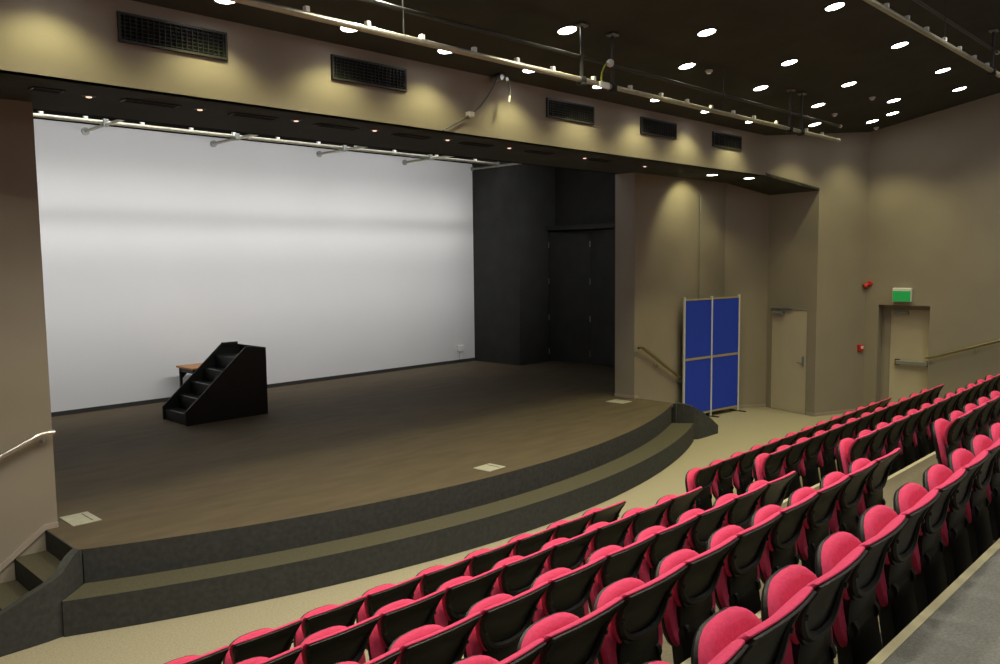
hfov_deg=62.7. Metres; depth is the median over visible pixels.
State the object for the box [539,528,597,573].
seat
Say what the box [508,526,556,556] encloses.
seat
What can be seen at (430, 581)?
cushion
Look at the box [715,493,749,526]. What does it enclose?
seat cushion
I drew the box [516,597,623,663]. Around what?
seat
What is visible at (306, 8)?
power outlet
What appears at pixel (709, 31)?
recessed light
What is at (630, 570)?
seat cushion
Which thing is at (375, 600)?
cushion
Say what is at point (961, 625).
tier
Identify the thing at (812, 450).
cushion
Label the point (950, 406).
seat
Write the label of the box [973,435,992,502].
seat cushion
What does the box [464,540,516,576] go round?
seat
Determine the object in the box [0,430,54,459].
handrail
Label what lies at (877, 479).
cushion
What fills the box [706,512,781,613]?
seat
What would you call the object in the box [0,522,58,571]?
baseboard
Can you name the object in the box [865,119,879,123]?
recessed light
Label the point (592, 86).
recessed light
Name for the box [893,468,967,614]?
seat
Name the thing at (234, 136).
batten
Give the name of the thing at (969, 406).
seat cushion
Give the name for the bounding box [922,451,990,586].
seat
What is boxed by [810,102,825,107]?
recessed light
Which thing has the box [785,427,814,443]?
seat
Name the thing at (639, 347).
handrail
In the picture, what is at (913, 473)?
tier
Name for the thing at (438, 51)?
recessed light
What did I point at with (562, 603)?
seat cushion
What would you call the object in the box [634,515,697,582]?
seat
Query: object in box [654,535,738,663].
seat
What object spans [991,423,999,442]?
seat cushion
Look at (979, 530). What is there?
seat
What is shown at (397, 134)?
ceiling vent
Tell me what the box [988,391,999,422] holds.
seat
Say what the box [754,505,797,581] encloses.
seat cushion
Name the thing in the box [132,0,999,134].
ceiling
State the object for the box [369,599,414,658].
seat cushion
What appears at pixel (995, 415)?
seat
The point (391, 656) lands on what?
cushion
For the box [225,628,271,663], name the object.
seat cushion
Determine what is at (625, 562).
cushion
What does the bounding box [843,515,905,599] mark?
cushion
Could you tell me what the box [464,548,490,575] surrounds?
seat cushion
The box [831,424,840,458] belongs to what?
seat cushion
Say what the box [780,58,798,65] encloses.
recessed light
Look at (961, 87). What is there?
recessed light
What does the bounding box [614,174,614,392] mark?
wall
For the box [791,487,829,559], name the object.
seat cushion
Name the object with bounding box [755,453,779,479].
seat cushion
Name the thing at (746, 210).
wall
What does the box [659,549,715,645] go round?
seat cushion
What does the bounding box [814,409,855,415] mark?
baseboard
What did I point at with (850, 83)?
recessed light
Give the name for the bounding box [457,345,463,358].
wall socket
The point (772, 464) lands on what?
cushion
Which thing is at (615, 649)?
seat cushion
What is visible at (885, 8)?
bar
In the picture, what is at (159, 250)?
projection screen
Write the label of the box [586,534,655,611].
seat
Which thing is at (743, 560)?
backrest
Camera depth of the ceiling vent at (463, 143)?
10.74 m
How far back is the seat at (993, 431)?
5.86 m
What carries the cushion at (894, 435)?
on the seat at (894, 435)
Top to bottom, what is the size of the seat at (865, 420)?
0.789 m
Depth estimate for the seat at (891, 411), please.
11.64 m
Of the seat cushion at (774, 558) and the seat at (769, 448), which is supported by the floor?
the seat at (769, 448)
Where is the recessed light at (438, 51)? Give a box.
[436,44,457,54]
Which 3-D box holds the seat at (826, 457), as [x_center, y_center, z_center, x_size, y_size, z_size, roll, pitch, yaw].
[4.059,1.547,10.199,0.336,0.789,0.513,4,7,43]
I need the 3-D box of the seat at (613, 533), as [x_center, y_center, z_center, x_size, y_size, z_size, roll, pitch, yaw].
[0.863,1.892,6.723,0.336,0.789,0.513,4,7,44]
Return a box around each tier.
[462,483,819,658]
[661,451,937,663]
[681,611,880,663]
[800,460,837,486]
[867,538,999,663]
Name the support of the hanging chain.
hanging from the wall at (658, 218)
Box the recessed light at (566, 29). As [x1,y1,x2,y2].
[556,24,578,34]
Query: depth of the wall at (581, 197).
19.88 m
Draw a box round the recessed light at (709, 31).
[696,27,717,36]
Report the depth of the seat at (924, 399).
12.77 m
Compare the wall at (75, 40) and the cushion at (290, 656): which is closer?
the cushion at (290, 656)
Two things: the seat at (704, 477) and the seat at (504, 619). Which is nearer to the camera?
the seat at (504, 619)
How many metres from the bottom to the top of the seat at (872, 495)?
0.789 m
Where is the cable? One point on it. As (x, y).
(500, 78)
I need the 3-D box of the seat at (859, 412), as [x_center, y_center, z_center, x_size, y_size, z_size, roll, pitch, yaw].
[5.652,1.586,13.110,0.336,0.789,0.513,4,7,43]
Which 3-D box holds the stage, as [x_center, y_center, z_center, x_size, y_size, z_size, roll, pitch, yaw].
[-2.415,1.765,12.969,8.613,0.632,16.730,4,7,44]
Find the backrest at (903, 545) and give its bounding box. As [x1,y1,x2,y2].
[885,489,938,564]
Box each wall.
[0,0,765,175]
[0,99,57,582]
[33,110,470,163]
[471,158,526,365]
[526,164,554,363]
[555,168,613,231]
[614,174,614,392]
[615,172,725,402]
[724,183,768,404]
[765,134,820,188]
[766,191,818,412]
[814,132,869,412]
[862,93,999,406]
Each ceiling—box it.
[0,70,759,182]
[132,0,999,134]
[728,173,818,194]
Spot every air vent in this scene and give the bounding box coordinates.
[116,11,227,60]
[330,54,406,91]
[546,97,593,124]
[640,116,676,139]
[712,131,741,150]
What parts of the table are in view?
leg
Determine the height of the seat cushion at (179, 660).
0.450 m
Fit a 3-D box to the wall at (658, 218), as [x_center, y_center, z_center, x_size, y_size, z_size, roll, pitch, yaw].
[3.407,-0.624,16.113,0.430,4.710,3.240,4,7,44]
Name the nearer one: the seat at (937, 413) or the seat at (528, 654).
the seat at (528, 654)
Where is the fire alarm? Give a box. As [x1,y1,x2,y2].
[863,281,872,288]
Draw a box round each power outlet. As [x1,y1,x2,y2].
[303,5,309,11]
[364,20,370,26]
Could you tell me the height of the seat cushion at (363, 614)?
0.450 m
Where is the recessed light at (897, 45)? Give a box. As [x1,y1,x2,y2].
[890,41,909,48]
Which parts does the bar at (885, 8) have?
drop rod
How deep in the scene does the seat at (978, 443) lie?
5.42 m
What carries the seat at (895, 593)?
on the tier at (688, 661)
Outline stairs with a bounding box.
[162,341,267,425]
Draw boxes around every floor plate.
[59,511,101,526]
[474,463,504,471]
[606,399,631,403]
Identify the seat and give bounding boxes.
[164,645,228,663]
[223,619,301,663]
[235,645,301,663]
[294,595,365,646]
[295,615,379,663]
[335,648,400,663]
[356,575,421,660]
[367,588,445,659]
[387,611,481,663]
[412,557,471,623]
[432,566,503,626]
[453,638,545,663]
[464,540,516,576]
[464,581,549,661]
[490,546,553,596]
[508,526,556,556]
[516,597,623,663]
[530,556,606,624]
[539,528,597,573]
[547,512,592,540]
[582,500,625,527]
[582,513,636,564]
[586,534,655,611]
[592,563,686,663]
[621,499,671,547]
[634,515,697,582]
[643,639,747,663]
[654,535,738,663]
[655,486,702,527]
[676,499,734,553]
[685,461,722,510]
[691,586,815,663]
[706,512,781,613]
[709,453,743,499]
[712,484,767,529]
[730,446,762,495]
[745,471,796,510]
[750,439,780,478]
[750,492,818,583]
[753,446,791,481]
[761,546,867,663]
[768,433,798,448]
[775,438,810,499]
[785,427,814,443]
[787,475,850,573]
[794,431,828,486]
[801,421,828,437]
[813,424,845,478]
[815,515,908,663]
[816,416,842,430]
[819,461,877,538]
[829,418,860,471]
[830,411,856,424]
[837,430,877,474]
[843,406,868,418]
[845,412,875,439]
[848,448,901,515]
[856,402,880,412]
[856,422,894,461]
[858,489,940,647]
[860,406,888,430]
[867,398,891,407]
[873,401,901,423]
[874,415,910,475]
[886,397,913,416]
[890,408,925,468]
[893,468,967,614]
[898,392,923,416]
[905,402,938,460]
[909,388,933,410]
[919,397,950,453]
[920,384,943,404]
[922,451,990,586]
[931,410,973,466]
[932,391,962,420]
[944,387,973,411]
[947,438,999,562]
[948,402,987,450]
[955,382,983,404]
[962,396,999,435]
[966,378,992,404]
[968,435,999,542]
[975,374,999,397]
[976,395,999,427]
[984,375,999,390]
[987,423,999,442]
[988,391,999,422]
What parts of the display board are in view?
post, felt panel, cross rail, felt panel, cross rail, post, felt panel, cross rail, cross rail, felt panel, cross rail, post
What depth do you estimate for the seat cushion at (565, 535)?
7.66 m
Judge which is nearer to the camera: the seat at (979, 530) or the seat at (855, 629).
the seat at (855, 629)
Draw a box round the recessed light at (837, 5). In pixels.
[823,1,845,11]
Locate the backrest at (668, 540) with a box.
[646,515,696,567]
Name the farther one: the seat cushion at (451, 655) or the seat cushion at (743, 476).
the seat cushion at (743, 476)
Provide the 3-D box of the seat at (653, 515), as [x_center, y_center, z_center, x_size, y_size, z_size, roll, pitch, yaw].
[1.232,1.855,7.102,0.336,0.789,0.513,4,7,44]
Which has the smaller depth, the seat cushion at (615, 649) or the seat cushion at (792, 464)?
the seat cushion at (615, 649)
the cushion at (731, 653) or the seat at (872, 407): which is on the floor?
the seat at (872, 407)
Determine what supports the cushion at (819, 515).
on the seat at (816, 527)
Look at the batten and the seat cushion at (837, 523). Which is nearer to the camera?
the seat cushion at (837, 523)
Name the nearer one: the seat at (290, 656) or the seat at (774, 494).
the seat at (290, 656)
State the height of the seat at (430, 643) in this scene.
0.789 m
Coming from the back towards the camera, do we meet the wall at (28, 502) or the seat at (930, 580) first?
the wall at (28, 502)
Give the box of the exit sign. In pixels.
[892,288,912,301]
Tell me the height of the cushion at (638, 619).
0.323 m
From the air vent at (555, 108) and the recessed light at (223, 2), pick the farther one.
the air vent at (555, 108)
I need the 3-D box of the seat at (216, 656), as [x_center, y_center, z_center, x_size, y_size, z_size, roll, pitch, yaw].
[-1.976,2.381,5.132,0.336,0.789,0.513,4,7,44]
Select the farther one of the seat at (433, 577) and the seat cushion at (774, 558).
the seat at (433, 577)
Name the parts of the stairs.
panel, rail, panel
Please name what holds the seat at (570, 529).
on the floor
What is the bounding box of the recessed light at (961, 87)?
[951,86,967,91]
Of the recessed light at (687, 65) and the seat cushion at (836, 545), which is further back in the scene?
the recessed light at (687, 65)
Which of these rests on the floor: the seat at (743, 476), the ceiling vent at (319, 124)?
the seat at (743, 476)
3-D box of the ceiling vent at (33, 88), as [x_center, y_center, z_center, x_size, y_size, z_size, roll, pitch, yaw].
[-3.931,-2.096,7.113,0.140,0.017,0.260,4,7,44]
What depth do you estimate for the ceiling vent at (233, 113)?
8.47 m
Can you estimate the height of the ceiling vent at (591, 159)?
0.017 m
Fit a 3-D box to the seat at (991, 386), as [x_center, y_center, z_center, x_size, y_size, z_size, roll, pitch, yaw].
[7.225,1.019,12.189,0.336,0.789,0.513,4,7,43]
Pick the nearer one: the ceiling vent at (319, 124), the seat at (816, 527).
the seat at (816, 527)
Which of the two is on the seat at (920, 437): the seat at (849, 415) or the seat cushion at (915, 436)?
the seat cushion at (915, 436)
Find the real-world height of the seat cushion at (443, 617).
0.450 m
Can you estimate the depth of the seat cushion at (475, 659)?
3.22 m
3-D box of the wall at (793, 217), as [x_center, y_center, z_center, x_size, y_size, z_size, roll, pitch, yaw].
[6.000,-0.709,16.739,0.150,4.710,1.247,-4,6,-30]
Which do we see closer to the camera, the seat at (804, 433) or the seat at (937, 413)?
the seat at (937, 413)
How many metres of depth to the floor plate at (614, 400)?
14.64 m
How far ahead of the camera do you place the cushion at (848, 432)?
10.46 m
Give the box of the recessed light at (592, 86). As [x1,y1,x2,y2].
[591,81,608,88]
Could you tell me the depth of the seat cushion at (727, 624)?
2.80 m
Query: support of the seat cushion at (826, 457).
on the seat at (826, 457)
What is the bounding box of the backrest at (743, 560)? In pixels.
[724,512,780,576]
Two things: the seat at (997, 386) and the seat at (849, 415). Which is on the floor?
the seat at (849, 415)
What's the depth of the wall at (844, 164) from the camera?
16.37 m
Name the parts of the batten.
support arm, support arm, support arm, support arm, support arm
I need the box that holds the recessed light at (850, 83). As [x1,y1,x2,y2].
[840,81,857,86]
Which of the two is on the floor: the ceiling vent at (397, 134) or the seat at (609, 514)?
the seat at (609, 514)
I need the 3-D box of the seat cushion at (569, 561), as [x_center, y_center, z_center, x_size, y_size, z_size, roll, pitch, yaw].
[0.468,1.848,6.362,0.148,0.450,0.480,4,7,44]
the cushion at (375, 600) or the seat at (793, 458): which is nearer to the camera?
the cushion at (375, 600)
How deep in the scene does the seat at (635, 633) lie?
3.81 m
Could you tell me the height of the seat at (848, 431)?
0.789 m
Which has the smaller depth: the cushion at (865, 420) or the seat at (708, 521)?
the seat at (708, 521)
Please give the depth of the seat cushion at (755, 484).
6.71 m
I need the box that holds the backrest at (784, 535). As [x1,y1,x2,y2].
[766,492,816,550]
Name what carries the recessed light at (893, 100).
in the ceiling at (851, 42)
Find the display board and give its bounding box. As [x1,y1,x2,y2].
[682,294,745,417]
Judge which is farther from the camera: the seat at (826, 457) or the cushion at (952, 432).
the seat at (826, 457)
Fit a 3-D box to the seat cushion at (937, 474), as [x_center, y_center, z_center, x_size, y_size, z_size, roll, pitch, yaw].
[2.593,1.016,4.789,0.148,0.450,0.480,4,7,42]
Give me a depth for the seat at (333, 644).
4.75 m
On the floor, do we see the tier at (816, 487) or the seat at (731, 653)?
the tier at (816, 487)
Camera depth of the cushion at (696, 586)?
4.18 m
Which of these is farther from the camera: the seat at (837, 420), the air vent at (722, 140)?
the air vent at (722, 140)
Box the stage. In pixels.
[0,361,717,656]
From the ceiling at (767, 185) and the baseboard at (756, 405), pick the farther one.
the baseboard at (756, 405)
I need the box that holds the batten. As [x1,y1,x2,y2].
[33,111,518,171]
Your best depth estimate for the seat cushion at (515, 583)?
5.84 m
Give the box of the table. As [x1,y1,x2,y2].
[176,363,201,386]
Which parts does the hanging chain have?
cord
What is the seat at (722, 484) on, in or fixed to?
on the floor
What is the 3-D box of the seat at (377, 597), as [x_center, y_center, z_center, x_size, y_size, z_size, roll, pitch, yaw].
[-0.862,2.268,6.260,0.336,0.789,0.513,4,7,44]
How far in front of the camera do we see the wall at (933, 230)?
15.63 m
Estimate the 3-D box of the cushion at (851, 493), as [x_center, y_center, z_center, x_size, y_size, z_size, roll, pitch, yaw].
[2.496,1.094,5.759,0.164,0.323,0.513,4,7,43]
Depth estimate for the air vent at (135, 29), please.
7.29 m
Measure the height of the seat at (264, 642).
0.789 m
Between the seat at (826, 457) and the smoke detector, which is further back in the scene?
the smoke detector
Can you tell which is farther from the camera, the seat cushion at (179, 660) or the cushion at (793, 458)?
the cushion at (793, 458)
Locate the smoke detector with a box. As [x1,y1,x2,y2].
[705,69,712,73]
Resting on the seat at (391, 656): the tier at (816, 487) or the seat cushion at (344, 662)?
the seat cushion at (344, 662)
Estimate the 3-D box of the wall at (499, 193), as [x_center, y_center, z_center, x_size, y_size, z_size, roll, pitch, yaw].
[-0.093,-2.368,20.206,1.770,6.266,0.250,4,7,44]
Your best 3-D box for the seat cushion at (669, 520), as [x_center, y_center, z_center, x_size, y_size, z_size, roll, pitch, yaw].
[1.573,1.734,7.499,0.148,0.450,0.480,4,7,44]
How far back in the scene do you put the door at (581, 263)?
19.88 m
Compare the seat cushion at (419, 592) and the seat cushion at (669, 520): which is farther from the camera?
the seat cushion at (669, 520)
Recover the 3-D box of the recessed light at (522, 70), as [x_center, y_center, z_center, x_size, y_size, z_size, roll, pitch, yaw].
[0.385,-3.234,10.096,0.253,0.061,0.250,-5,7,-40]
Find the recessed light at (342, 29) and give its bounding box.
[338,21,363,32]
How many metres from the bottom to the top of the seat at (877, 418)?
0.789 m
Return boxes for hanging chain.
[698,195,700,293]
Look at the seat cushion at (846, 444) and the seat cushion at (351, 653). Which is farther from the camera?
the seat cushion at (846, 444)
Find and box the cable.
[443,74,510,130]
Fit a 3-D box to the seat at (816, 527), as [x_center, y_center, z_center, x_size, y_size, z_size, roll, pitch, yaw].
[2.083,1.360,5.444,0.336,0.789,0.513,4,7,43]
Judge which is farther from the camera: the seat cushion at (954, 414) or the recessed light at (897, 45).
the recessed light at (897, 45)
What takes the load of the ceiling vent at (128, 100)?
in the ceiling at (107, 103)
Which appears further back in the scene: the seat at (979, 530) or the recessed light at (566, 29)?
the recessed light at (566, 29)
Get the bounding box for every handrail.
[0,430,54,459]
[634,346,681,382]
[925,339,999,362]
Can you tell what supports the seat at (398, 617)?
on the tier at (835, 460)
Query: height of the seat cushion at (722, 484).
0.450 m
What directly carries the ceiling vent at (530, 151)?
in the ceiling at (107, 103)
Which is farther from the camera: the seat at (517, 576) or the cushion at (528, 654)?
the seat at (517, 576)
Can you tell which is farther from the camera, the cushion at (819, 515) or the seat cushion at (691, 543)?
the seat cushion at (691, 543)
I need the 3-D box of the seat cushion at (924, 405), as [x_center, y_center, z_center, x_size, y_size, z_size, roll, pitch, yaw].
[5.385,1.128,10.283,0.148,0.450,0.480,4,7,43]
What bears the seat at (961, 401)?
on the tier at (816, 487)
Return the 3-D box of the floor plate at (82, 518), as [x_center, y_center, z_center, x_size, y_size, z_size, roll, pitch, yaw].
[-4.229,1.882,8.265,0.400,0.010,0.270,4,7,44]
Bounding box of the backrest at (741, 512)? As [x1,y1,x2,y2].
[725,484,766,525]
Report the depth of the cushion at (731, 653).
2.41 m
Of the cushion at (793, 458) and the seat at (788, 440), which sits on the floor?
the seat at (788, 440)
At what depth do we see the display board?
16.36 m
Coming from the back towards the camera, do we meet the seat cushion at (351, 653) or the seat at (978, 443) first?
the seat at (978, 443)
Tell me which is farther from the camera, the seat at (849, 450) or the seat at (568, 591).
the seat at (849, 450)
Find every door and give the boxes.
[547,223,613,366]
[769,306,808,414]
[880,305,929,402]
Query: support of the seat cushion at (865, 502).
on the seat at (872, 495)
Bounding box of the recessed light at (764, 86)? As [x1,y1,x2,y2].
[752,84,768,90]
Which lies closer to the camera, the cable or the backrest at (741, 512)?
the backrest at (741, 512)
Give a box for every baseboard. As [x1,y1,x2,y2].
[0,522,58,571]
[614,393,634,398]
[729,404,765,408]
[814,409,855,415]
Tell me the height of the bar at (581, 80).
0.662 m
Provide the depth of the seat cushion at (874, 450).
8.63 m
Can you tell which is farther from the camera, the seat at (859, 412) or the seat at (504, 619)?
the seat at (859, 412)
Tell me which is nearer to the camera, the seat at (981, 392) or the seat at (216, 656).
the seat at (216, 656)
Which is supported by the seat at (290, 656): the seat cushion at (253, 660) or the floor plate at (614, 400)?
the seat cushion at (253, 660)
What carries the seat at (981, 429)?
on the tier at (913, 473)
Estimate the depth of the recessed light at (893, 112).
15.07 m
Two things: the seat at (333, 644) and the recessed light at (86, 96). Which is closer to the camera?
the seat at (333, 644)
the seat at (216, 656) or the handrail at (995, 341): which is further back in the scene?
the handrail at (995, 341)
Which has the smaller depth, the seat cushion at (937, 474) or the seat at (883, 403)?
the seat cushion at (937, 474)
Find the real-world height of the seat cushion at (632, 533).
0.450 m
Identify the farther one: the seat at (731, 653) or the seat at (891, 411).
the seat at (891, 411)
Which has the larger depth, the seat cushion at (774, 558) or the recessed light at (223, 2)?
the recessed light at (223, 2)
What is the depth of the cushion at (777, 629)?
2.69 m
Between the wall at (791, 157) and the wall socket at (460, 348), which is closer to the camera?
the wall at (791, 157)
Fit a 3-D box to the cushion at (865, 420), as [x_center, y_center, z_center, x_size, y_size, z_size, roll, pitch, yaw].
[4.836,1.243,10.898,0.164,0.323,0.513,4,7,43]
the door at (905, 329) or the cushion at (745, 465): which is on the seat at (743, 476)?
the cushion at (745, 465)
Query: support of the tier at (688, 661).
on the floor
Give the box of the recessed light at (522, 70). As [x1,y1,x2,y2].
[521,65,540,73]
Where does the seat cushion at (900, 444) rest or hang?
on the seat at (907, 455)
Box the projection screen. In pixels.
[33,119,474,416]
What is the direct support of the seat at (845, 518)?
on the tier at (913, 473)
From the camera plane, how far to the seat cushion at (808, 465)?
9.71 m
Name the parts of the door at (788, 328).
closer arm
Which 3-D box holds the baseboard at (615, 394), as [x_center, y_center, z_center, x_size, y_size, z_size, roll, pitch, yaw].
[2.296,1.178,15.095,0.452,0.054,0.020,4,7,44]
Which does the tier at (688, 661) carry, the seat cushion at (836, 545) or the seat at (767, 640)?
the seat at (767, 640)
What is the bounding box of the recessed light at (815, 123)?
[808,122,821,126]
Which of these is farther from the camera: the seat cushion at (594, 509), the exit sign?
the exit sign
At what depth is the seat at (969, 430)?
7.99 m
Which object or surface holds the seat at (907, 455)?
on the tier at (816, 487)
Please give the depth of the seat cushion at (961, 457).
5.05 m
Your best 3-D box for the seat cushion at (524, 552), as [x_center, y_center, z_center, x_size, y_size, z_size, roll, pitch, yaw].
[0.226,2.073,7.407,0.148,0.450,0.480,4,7,44]
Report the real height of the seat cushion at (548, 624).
0.450 m
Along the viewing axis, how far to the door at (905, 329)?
16.47 m
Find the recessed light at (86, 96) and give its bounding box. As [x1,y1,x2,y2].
[81,95,95,97]
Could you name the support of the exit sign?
attached to the wall at (933, 230)
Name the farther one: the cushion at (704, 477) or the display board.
the display board
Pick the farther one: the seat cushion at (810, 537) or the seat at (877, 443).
the seat at (877, 443)
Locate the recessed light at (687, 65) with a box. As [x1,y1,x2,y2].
[677,62,696,69]
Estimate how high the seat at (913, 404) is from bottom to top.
0.789 m
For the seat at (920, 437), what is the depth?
9.77 m
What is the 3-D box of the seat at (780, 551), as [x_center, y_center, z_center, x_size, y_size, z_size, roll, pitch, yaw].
[1.722,1.399,5.058,0.336,0.789,0.513,4,7,43]
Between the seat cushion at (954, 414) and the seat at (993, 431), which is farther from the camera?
the seat cushion at (954, 414)
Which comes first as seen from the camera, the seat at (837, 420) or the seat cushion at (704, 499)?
the seat cushion at (704, 499)
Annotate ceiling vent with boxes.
[28,86,65,93]
[120,98,180,107]
[228,112,278,120]
[313,123,358,130]
[391,133,430,139]
[458,142,493,146]
[524,150,553,154]
[586,158,612,161]
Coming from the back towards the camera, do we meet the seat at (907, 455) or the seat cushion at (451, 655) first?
the seat at (907, 455)
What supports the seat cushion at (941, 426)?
on the seat at (946, 435)
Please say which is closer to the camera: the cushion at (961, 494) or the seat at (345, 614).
the cushion at (961, 494)
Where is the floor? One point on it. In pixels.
(164, 641)
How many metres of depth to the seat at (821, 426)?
11.81 m
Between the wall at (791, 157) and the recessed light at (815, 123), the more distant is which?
the wall at (791, 157)
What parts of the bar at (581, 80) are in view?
drop rod, junction knob, drop rod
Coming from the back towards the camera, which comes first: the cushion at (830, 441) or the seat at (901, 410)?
the seat at (901, 410)
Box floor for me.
[0,407,843,663]
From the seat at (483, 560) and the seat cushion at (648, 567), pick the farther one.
the seat at (483, 560)
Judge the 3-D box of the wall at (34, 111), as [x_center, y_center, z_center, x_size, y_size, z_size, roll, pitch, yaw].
[-5.617,-1.591,15.738,0.170,6.900,14.400,4,7,44]
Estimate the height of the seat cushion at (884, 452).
0.450 m
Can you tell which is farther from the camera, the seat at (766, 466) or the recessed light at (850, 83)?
the recessed light at (850, 83)
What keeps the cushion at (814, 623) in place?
on the seat at (811, 642)
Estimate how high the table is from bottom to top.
0.700 m
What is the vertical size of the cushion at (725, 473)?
0.323 m
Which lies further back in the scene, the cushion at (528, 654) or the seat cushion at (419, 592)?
the seat cushion at (419, 592)
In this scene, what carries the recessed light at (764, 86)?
in the ceiling at (851, 42)
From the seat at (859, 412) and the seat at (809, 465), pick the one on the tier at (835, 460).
the seat at (809, 465)
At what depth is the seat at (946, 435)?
7.57 m
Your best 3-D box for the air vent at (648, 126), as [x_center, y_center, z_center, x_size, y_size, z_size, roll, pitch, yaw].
[2.484,-3.182,12.811,0.030,0.250,0.990,4,7,44]
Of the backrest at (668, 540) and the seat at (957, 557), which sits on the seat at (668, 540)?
the backrest at (668, 540)
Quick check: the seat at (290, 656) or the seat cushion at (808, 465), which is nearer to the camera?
the seat at (290, 656)
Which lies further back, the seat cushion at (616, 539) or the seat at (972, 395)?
the seat at (972, 395)
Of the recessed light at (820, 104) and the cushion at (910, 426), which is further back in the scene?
the recessed light at (820, 104)
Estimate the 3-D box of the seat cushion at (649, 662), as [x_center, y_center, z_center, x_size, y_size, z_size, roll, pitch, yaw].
[0.458,1.248,2.441,0.148,0.450,0.480,4,7,42]
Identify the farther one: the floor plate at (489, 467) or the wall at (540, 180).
the wall at (540, 180)
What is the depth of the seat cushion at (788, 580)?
3.15 m
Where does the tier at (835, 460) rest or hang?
on the floor
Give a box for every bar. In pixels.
[227,0,841,141]
[863,0,999,77]
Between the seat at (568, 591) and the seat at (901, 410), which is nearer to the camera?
the seat at (568, 591)
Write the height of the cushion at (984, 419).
0.323 m
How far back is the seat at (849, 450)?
8.20 m
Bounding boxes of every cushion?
[166,655,197,663]
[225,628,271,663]
[237,657,268,663]
[256,645,301,663]
[295,605,337,646]
[295,626,365,663]
[338,661,359,663]
[358,584,394,648]
[364,575,421,617]
[364,648,399,663]
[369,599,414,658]
[390,624,461,663]
[413,565,443,599]
[419,557,471,596]
[434,576,472,626]
[456,655,498,663]
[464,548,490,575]
[466,594,512,656]
[491,556,522,595]
[496,638,543,663]
[509,534,531,556]
[520,612,597,663]
[533,567,588,622]
[541,538,582,573]
[549,520,567,540]
[583,508,602,527]
[585,522,621,563]
[588,545,636,607]
[591,513,635,552]
[597,534,654,589]
[597,578,662,663]
[610,563,684,643]
[623,507,644,546]
[629,499,670,539]
[636,526,664,582]
[648,661,670,663]
[658,495,676,527]
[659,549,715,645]
[672,535,736,606]
[678,509,703,549]
[687,468,711,507]
[693,461,721,488]
[698,606,761,663]
[707,639,744,663]
[710,525,759,608]
[711,460,732,497]
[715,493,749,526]
[716,453,742,481]
[732,452,752,488]
[734,586,812,643]
[737,446,762,472]
[748,480,767,510]
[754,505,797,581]
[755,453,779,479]
[762,446,790,477]
[767,565,832,663]
[777,445,799,476]
[783,438,810,467]
[790,546,864,644]
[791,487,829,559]
[797,437,817,475]
[803,431,827,458]
[803,475,848,529]
[815,430,834,467]
[821,424,844,450]
[821,532,860,646]
[823,472,845,532]
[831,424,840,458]
[835,461,875,510]
[838,418,859,441]
[840,438,853,474]
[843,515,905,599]
[847,430,876,463]
[851,458,870,515]
[853,412,874,436]
[859,430,881,458]
[863,448,900,493]
[864,505,897,606]
[867,422,893,453]
[877,422,887,456]
[885,415,909,445]
[893,415,902,454]
[899,483,927,573]
[901,408,923,437]
[908,409,917,446]
[916,402,937,429]
[919,468,965,535]
[921,403,930,439]
[927,464,952,546]
[934,418,949,466]
[943,410,972,445]
[947,451,987,511]
[951,410,963,447]
[952,448,974,522]
[962,402,986,436]
[965,403,977,435]
[971,438,999,491]
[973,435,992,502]
[976,396,999,427]
[979,397,989,427]
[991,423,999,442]
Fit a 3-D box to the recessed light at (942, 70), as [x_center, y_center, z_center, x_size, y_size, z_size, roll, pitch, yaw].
[6.914,-4.085,12.806,0.253,0.061,0.250,-5,7,-40]
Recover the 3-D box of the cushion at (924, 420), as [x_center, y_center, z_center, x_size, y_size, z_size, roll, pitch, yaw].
[5.101,1.021,9.809,0.164,0.323,0.513,4,7,43]
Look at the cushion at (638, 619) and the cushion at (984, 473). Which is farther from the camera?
the cushion at (984, 473)
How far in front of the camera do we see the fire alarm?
16.56 m
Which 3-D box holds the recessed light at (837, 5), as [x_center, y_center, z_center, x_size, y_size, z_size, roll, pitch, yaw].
[3.893,-3.786,9.537,0.253,0.061,0.250,-5,7,-40]
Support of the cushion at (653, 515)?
on the seat at (653, 515)
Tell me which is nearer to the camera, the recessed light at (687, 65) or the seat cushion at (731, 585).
the seat cushion at (731, 585)
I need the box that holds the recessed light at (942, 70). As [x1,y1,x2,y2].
[934,67,951,73]
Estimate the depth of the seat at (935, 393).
13.16 m
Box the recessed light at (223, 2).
[212,0,235,4]
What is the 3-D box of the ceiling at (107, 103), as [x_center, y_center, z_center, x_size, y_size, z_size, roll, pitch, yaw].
[-0.669,-2.500,10.796,1.598,0.060,16.200,4,7,44]
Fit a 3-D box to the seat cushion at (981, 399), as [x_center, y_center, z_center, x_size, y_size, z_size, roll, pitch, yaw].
[5.276,0.938,8.882,0.148,0.450,0.480,4,7,43]
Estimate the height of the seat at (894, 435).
0.789 m
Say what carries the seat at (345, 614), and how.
on the floor
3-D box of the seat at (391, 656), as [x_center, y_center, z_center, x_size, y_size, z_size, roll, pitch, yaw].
[-0.723,1.860,3.737,0.336,0.789,0.513,4,7,44]
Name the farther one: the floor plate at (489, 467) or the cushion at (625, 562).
the floor plate at (489, 467)
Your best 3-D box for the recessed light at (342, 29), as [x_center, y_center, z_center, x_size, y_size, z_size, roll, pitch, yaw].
[-1.486,-3.043,8.187,0.253,0.061,0.250,-5,7,-40]
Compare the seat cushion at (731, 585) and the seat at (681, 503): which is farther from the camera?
the seat at (681, 503)
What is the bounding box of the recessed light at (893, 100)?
[886,97,901,102]
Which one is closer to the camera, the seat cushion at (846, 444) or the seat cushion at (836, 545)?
the seat cushion at (836, 545)
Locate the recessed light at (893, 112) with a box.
[885,111,899,115]
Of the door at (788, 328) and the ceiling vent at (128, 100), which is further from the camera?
the door at (788, 328)
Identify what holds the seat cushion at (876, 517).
on the seat at (895, 593)

